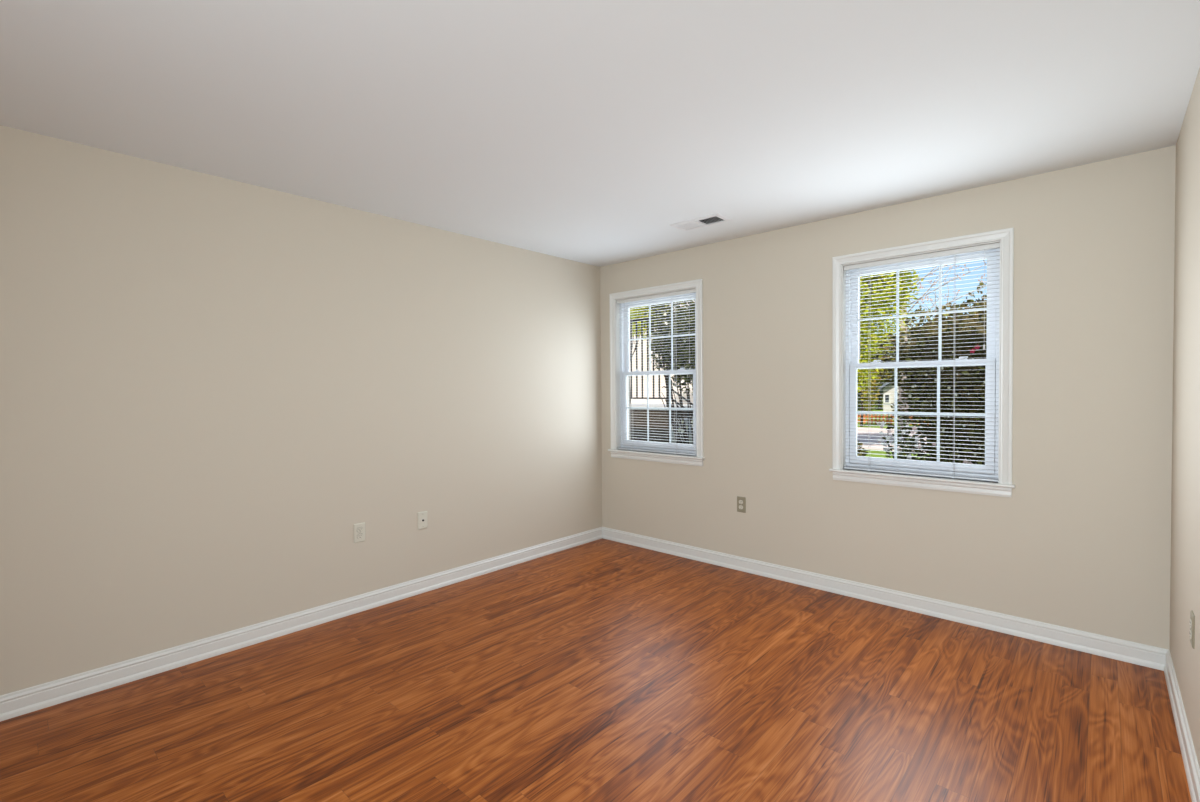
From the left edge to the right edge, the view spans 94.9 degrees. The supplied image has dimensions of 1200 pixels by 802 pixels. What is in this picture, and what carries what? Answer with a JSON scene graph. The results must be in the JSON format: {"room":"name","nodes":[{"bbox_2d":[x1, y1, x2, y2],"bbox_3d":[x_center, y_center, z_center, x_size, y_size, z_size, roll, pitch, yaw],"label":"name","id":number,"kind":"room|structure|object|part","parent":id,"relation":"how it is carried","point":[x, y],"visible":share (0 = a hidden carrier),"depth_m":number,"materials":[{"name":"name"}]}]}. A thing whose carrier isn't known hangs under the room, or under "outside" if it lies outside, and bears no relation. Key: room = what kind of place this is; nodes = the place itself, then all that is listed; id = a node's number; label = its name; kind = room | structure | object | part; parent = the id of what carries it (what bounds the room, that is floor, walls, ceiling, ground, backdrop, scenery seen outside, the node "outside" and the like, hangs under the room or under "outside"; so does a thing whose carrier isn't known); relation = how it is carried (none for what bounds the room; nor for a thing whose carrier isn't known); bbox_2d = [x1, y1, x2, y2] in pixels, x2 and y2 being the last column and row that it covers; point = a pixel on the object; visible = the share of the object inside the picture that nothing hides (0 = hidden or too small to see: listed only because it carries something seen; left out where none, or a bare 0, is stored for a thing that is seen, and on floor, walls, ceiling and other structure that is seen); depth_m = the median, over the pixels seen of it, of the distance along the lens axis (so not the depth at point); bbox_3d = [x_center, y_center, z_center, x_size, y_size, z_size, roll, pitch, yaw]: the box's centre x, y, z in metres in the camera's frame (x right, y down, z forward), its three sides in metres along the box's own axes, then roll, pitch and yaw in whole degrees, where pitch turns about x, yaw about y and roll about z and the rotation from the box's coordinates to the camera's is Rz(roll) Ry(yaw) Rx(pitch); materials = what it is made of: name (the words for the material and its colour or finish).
{"room":"empty bedroom","nodes":[
{"label":"empty bedroom","id":0,"kind":"room"},
{"bbox_2d":[0,125,601,695],"bbox_3d":[-1.880,0.072,3.009,0.150,2.440,5.450,1,2,42],"label":"wall","id":1,"kind":"structure","parent":0,"point":[207,382],"depth_m":2.90,"materials":[{"name":"beige paint"}]},
{"bbox_2d":[0,527,601,721],"bbox_3d":[-1.758,1.241,3.030,0.019,0.100,5.300,1,2,42],"label":"baseboard","id":2,"kind":"structure","parent":1,"relation":"attached to","point":[31,699],"depth_m":2.91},
{"bbox_2d":[354,522,364,542],"bbox_3d":[-1.463,0.802,3.356,0.009,0.114,0.070,1,2,42],"label":"wall outlet","id":3,"kind":"object","parent":1,"relation":"attached to","point":[359,529],"visible":1,"depth_m":3.35,"materials":[{"name":"beige plastic"}]},
{"bbox_2d":[418,511,427,529],"bbox_3d":[-1.177,0.794,3.666,0.014,0.114,0.070,1,2,42],"label":"cable jack plate","id":4,"kind":"object","parent":1,"relation":"attached to","point":[422,516],"visible":1,"depth_m":3.67,"materials":[{"name":"beige plastic"}]},
{"bbox_2d":[0,538,1191,801],"bbox_3d":[-0.434,1.403,1.841,3.881,0.200,5.620,1,2,42],"label":"floor","id":5,"kind":"structure","parent":0,"point":[601,670],"depth_m":2.31,"materials":[{"name":"brown wood"}]},
{"bbox_2d":[0,0,1199,266],"bbox_3d":[-0.512,-1.259,1.725,3.881,0.250,5.450,1,2,42],"label":"ceiling","id":6,"kind":"structure","parent":0,"point":[582,131],"depth_m":2.08,"materials":[{"name":"white paint"}]},
{"bbox_2d":[670,213,731,230],"bbox_3d":[0.662,-1.177,3.641,0.367,0.010,0.184,1,2,42],"label":"ceiling vent","id":7,"kind":"object","parent":6,"relation":"in","point":[715,218],"visible":1,"depth_m":3.62,"materials":[{"name":"white metal"}]},
{"bbox_2d":[628,376,630,439],"bbox_3d":[1.612,-0.141,3.757,12.000,3.980,0.030,1,2,42],"label":"facade","id":8,"kind":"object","parent":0,"point":[629,416],"depth_m":4.99,"materials":[{"name":"beige"}]},
{"bbox_2d":[600,145,1175,648],"bbox_3d":[1.391,0.004,3.827,3.881,2.890,0.170,1,2,42],"label":"wall","id":9,"kind":"structure","parent":0,"point":[1081,541],"depth_m":3.03,"materials":[{"name":"beige paint"}]},
{"bbox_2d":[608,279,704,465],"bbox_3d":[0.479,-0.220,4.603,0.968,1.443,0.173,1,2,42],"label":"window","id":10,"kind":"structure","parent":9,"relation":"in","point":[618,400],"depth_m":4.67,"materials":[{"name":"white plastic"}]},
{"bbox_2d":[617,289,696,455],"bbox_3d":[0.462,-0.226,4.584,0.816,1.309,0.037,1,2,42],"label":"window blind","id":11,"kind":"object","parent":10,"relation":"attached to","point":[690,290],"visible":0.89,"depth_m":4.56,"materials":[{"name":"white plastic"}]},
{"bbox_3d":[0.276,-0.218,4.760,0.005,1.280,0.028,1,2,42],"label":"ladder cord","id":12,"kind":"part","parent":11,"relation":"part of","materials":[{"name":"white fabric"}]},
{"bbox_3d":[0.470,0.420,4.600,0.813,0.011,0.025,1,2,42],"label":"rail","id":13,"kind":"part","parent":11,"relation":"part of","materials":[{"name":"white plastic"}]},
{"bbox_3d":[0.612,-0.214,4.454,0.005,1.280,0.028,1,2,42],"label":"ladder cord","id":14,"kind":"part","parent":11,"relation":"part of","materials":[{"name":"white fabric"}]},
{"bbox_3d":[0.509,-0.227,4.636,0.830,1.320,0.083,1,2,42],"label":"frame","id":15,"kind":"part","parent":10,"relation":"part of","materials":[{"name":"white plastic"}]},
{"bbox_3d":[0.483,0.370,4.619,0.706,0.006,0.008,1,2,42],"label":"lift rail","id":16,"kind":"part","parent":10,"relation":"part of","materials":[{"name":"white plastic"}]},
{"bbox_3d":[0.495,0.070,4.624,0.772,0.646,0.028,1,2,42],"label":"sash","id":17,"kind":"part","parent":10,"relation":"part of","materials":[{"name":"white plastic"}]},
{"bbox_3d":[0.514,-0.537,4.638,0.772,0.633,0.028,1,2,42],"label":"sash","id":18,"kind":"part","parent":10,"relation":"part of","materials":[{"name":"white plastic"}]},
{"bbox_2d":[737,496,745,512],"bbox_3d":[1.037,0.761,4.050,0.070,0.114,0.009,1,2,42],"label":"wall outlet","id":19,"kind":"object","parent":9,"relation":"attached to","point":[741,501],"visible":1,"depth_m":4.04,"materials":[{"name":"beige plastic"}]},
{"bbox_2d":[602,527,1168,670],"bbox_3d":[1.337,1.201,3.781,3.581,0.100,0.019,1,2,42],"label":"baseboard","id":20,"kind":"structure","parent":9,"relation":"attached to","point":[1149,656],"depth_m":3.24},
{"bbox_2d":[829,227,1014,497],"bbox_3d":[1.900,-0.206,3.308,0.968,1.443,0.173,1,2,42],"label":"window","id":21,"kind":"structure","parent":9,"relation":"in","point":[843,395],"depth_m":3.25,"materials":[{"name":"white plastic"}]},
{"bbox_3d":[1.904,0.384,3.324,0.706,0.006,0.008,1,2,42],"label":"lift rail","id":22,"kind":"part","parent":21,"relation":"part of","materials":[{"name":"white plastic"}]},
{"bbox_2d":[844,242,999,481],"bbox_3d":[1.882,-0.212,3.289,0.816,1.309,0.037,1,2,42],"label":"window blind","id":23,"kind":"object","parent":21,"relation":"attached to","point":[994,245],"visible":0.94,"depth_m":3.25,"materials":[{"name":"white plastic"}]},
{"bbox_3d":[1.890,0.435,3.305,0.813,0.011,0.025,1,2,42],"label":"rail","id":24,"kind":"part","parent":23,"relation":"part of","materials":[{"name":"white plastic"}]},
{"bbox_3d":[2.032,-0.200,3.159,0.005,1.280,0.028,1,2,42],"label":"ladder cord","id":25,"kind":"part","parent":23,"relation":"part of","materials":[{"name":"white fabric"}]},
{"bbox_3d":[2.123,-0.563,3.044,0.011,0.560,0.011,0,1,20],"label":"lift cord","id":26,"kind":"part","parent":23,"relation":"part of","materials":[{"name":"white fabric"}]},
{"bbox_3d":[1.916,0.084,3.329,0.772,0.646,0.028,1,2,42],"label":"sash","id":27,"kind":"part","parent":21,"relation":"part of","materials":[{"name":"white plastic"}]},
{"bbox_3d":[1.934,-0.523,3.343,0.772,0.633,0.028,1,2,42],"label":"sash","id":28,"kind":"part","parent":21,"relation":"part of","materials":[{"name":"white plastic"}]},
{"bbox_2d":[898,260,986,436],"bbox_3d":[10.724,-1.947,16.090,1.654,6.459,4.666,-1,1,-18],"label":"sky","id":29,"kind":"structure","parent":0,"point":[923,295],"depth_m":17.48,"materials":[{"name":"blue"}]},
{"bbox_2d":[1169,67,1199,767],"bbox_3d":[0.877,0.099,0.495,0.150,2.440,5.450,1,2,42],"label":"wall","id":30,"kind":"structure","parent":0,"point":[1185,489],"depth_m":2.10,"materials":[{"name":"beige paint"}]},
{"bbox_2d":[1164,650,1199,801],"bbox_3d":[0.874,1.267,0.630,0.019,0.100,5.300,1,2,42],"label":"baseboard","id":31,"kind":"structure","parent":30,"relation":"attached to","point":[1190,761],"depth_m":2.02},
{"bbox_2d":[1190,610,1194,648],"bbox_3d":[2.064,0.796,1.922,0.009,0.114,0.070,1,2,42],"label":"wall outlet","id":32,"kind":"object","parent":30,"relation":"attached to","point":[1192,616],"visible":1,"depth_m":1.90,"materials":[{"name":"beige plastic"}]},
{"label":"outside","id":33,"kind":"structure","parent":0,"visible":0},
{"bbox_2d":[857,397,929,457],"bbox_3d":[36.819,0.447,52.770,130.000,0.300,119.800,1,2,42],"label":"lawn","id":34,"kind":"structure","parent":33,"point":[875,453],"depth_m":23.31,"materials":[{"name":"green plant"}]},
{"bbox_2d":[630,304,662,402],"bbox_3d":[1.327,-1.384,18.355,2.428,5.396,1.455,1,2,42],"label":"ornamental tree","id":35,"kind":"object","parent":34,"relation":"on","point":[647,307],"visible":0.22,"depth_m":18.02,"materials":[{"name":"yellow plant"}]},
{"bbox_3d":[1.518,-3.034,18.136,1.874,2.090,1.455,1,2,42],"label":"crown","id":36,"kind":"part","parent":35,"relation":"part of","materials":[{"name":"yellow plant"}]},
{"bbox_2d":[630,403,692,443],"bbox_3d":[0.982,0.761,8.850,5.340,1.385,1.550,1,2,42],"label":"front stoop","id":37,"kind":"object","parent":34,"relation":"on","point":[636,413],"visible":0.02,"depth_m":8.03,"materials":[{"name":"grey brick"}]},
{"bbox_2d":[630,317,668,406],"bbox_3d":[-0.241,-0.589,8.948,3.300,1.330,0.032,1,2,42],"label":"railing","id":38,"kind":"object","parent":37,"relation":"on","point":[647,319],"visible":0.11,"depth_m":8.15,"materials":[{"name":"black paint"}]},
{"bbox_3d":[-0.237,-0.050,8.958,3.300,0.022,0.028,1,2,42],"label":"rail","id":39,"kind":"part","parent":38,"relation":"part of","materials":[{"name":"black paint"}]},
{"bbox_3d":[-0.246,-1.209,8.935,3.300,0.030,0.028,1,2,42],"label":"rail","id":40,"kind":"part","parent":38,"relation":"part of","materials":[{"name":"black paint"}]},
{"bbox_3d":[0.963,-0.577,7.849,0.032,1.330,0.032,1,2,42],"label":"post","id":41,"kind":"part","parent":38,"relation":"part of","materials":[{"name":"black paint"}]},
{"bbox_2d":[641,299,694,443],"bbox_3d":[1.183,-0.088,6.714,1.145,3.213,1.461,-1,1,-30],"label":"shrub","id":42,"kind":"object","parent":34,"relation":"on","point":[682,357],"visible":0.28,"depth_m":6.64,"materials":[{"name":"green plant"}]},
{"bbox_2d":[669,343,692,439],"bbox_3d":[1.697,0.327,7.083,1.964,2.311,0.028,1,2,42],"label":"stair railing","id":43,"kind":"object","parent":34,"relation":"on","point":[670,343],"visible":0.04,"depth_m":7.52,"materials":[{"name":"black metal"}]},
{"bbox_2d":[857,441,869,455],"bbox_3d":[3.079,0.974,6.551,0.297,1.062,0.271,-1,1,-6],"label":"shrub","id":44,"kind":"object","parent":34,"relation":"on","point":[860,452],"visible":0.09,"depth_m":6.51,"materials":[{"name":"green plant"}]},
{"bbox_2d":[857,357,894,426],"bbox_3d":[11.313,-0.411,23.062,1.952,3.107,1.251,1,2,42],"label":"tree","id":45,"kind":"object","parent":34,"relation":"on","point":[873,393],"visible":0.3,"depth_m":22.94,"materials":[{"name":"green plant"}]},
{"bbox_2d":[857,332,897,409],"bbox_3d":[21.318,-2.063,40.973,7.641,6.871,3.983,0,1,33],"label":"broad tree","id":46,"kind":"object","parent":34,"relation":"on","point":[880,397],"visible":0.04,"depth_m":40.64,"materials":[{"name":"green plant"}]},
{"bbox_2d":[857,339,921,415],"bbox_3d":[16.388,-1.385,31.227,6.712,5.328,3.860,0,1,28],"label":"evergreen","id":47,"kind":"object","parent":34,"relation":"on","point":[858,393],"visible":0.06,"depth_m":31.14,"materials":[{"name":"green plant"}]},
{"bbox_2d":[857,268,922,396],"bbox_3d":[6.584,-1.939,15.115,2.946,6.554,3.836,-1,1,-32],"label":"tree","id":48,"kind":"object","parent":34,"relation":"on","point":[863,355],"visible":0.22,"depth_m":14.20,"materials":[{"name":"green plant"}]},
{"bbox_2d":[857,414,928,424],"bbox_3d":[12.050,0.803,25.617,7.090,0.460,0.053,1,1,40],"label":"picket fence","id":49,"kind":"object","parent":34,"relation":"on","point":[879,416],"visible":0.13,"depth_m":25.14,"materials":[{"name":"orange wood"}]},
{"bbox_2d":[878,379,924,414],"bbox_3d":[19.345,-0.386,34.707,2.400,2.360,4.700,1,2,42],"label":"house","id":50,"kind":"structure","parent":34,"relation":"on","point":[888,392],"depth_m":33.58,"materials":[{"name":"concrete"}]},
{"bbox_2d":[877,416,972,463],"bbox_3d":[2.582,0.836,4.257,0.756,1.440,0.486,1,2,42],"label":"flowering shrub","id":51,"kind":"object","parent":34,"relation":"on","point":[901,432],"visible":0.05,"depth_m":4.32,"materials":[{"name":"green plant"}]},
{"bbox_2d":[870,281,986,464],"bbox_3d":[3.998,0.319,4.639,2.068,3.146,2.752,-1,1,-27],"label":"tree","id":52,"kind":"object","parent":34,"relation":"on","point":[968,379],"visible":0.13,"depth_m":4.87,"materials":[{"name":"green plant"}]},
{"bbox_2d":[970,345,980,352],"bbox_3d":[3.069,-0.427,4.509,0.079,0.074,0.023,0,1,26],"label":"flower","id":53,"kind":"object","parent":52,"relation":"on","point":[976,347],"depth_m":4.52,"materials":[{"name":"red plant"}]},
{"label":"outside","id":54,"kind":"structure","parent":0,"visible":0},
{"bbox_2d":[857,427,926,452],"bbox_3d":[8.287,1.148,21.482,110.511,0.030,11.292,1,2,45],"label":"road","id":55,"kind":"structure","parent":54,"point":[859,431],"depth_m":17.91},
{"bbox_2d":[630,300,694,403],"bbox_3d":[3.347,-3.893,26.324,11.800,9.960,8.500,1,2,42],"label":"brick house","id":56,"kind":"structure","parent":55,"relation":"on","point":[662,383],"depth_m":22.36,"materials":[{"name":"grey"}]}
]}

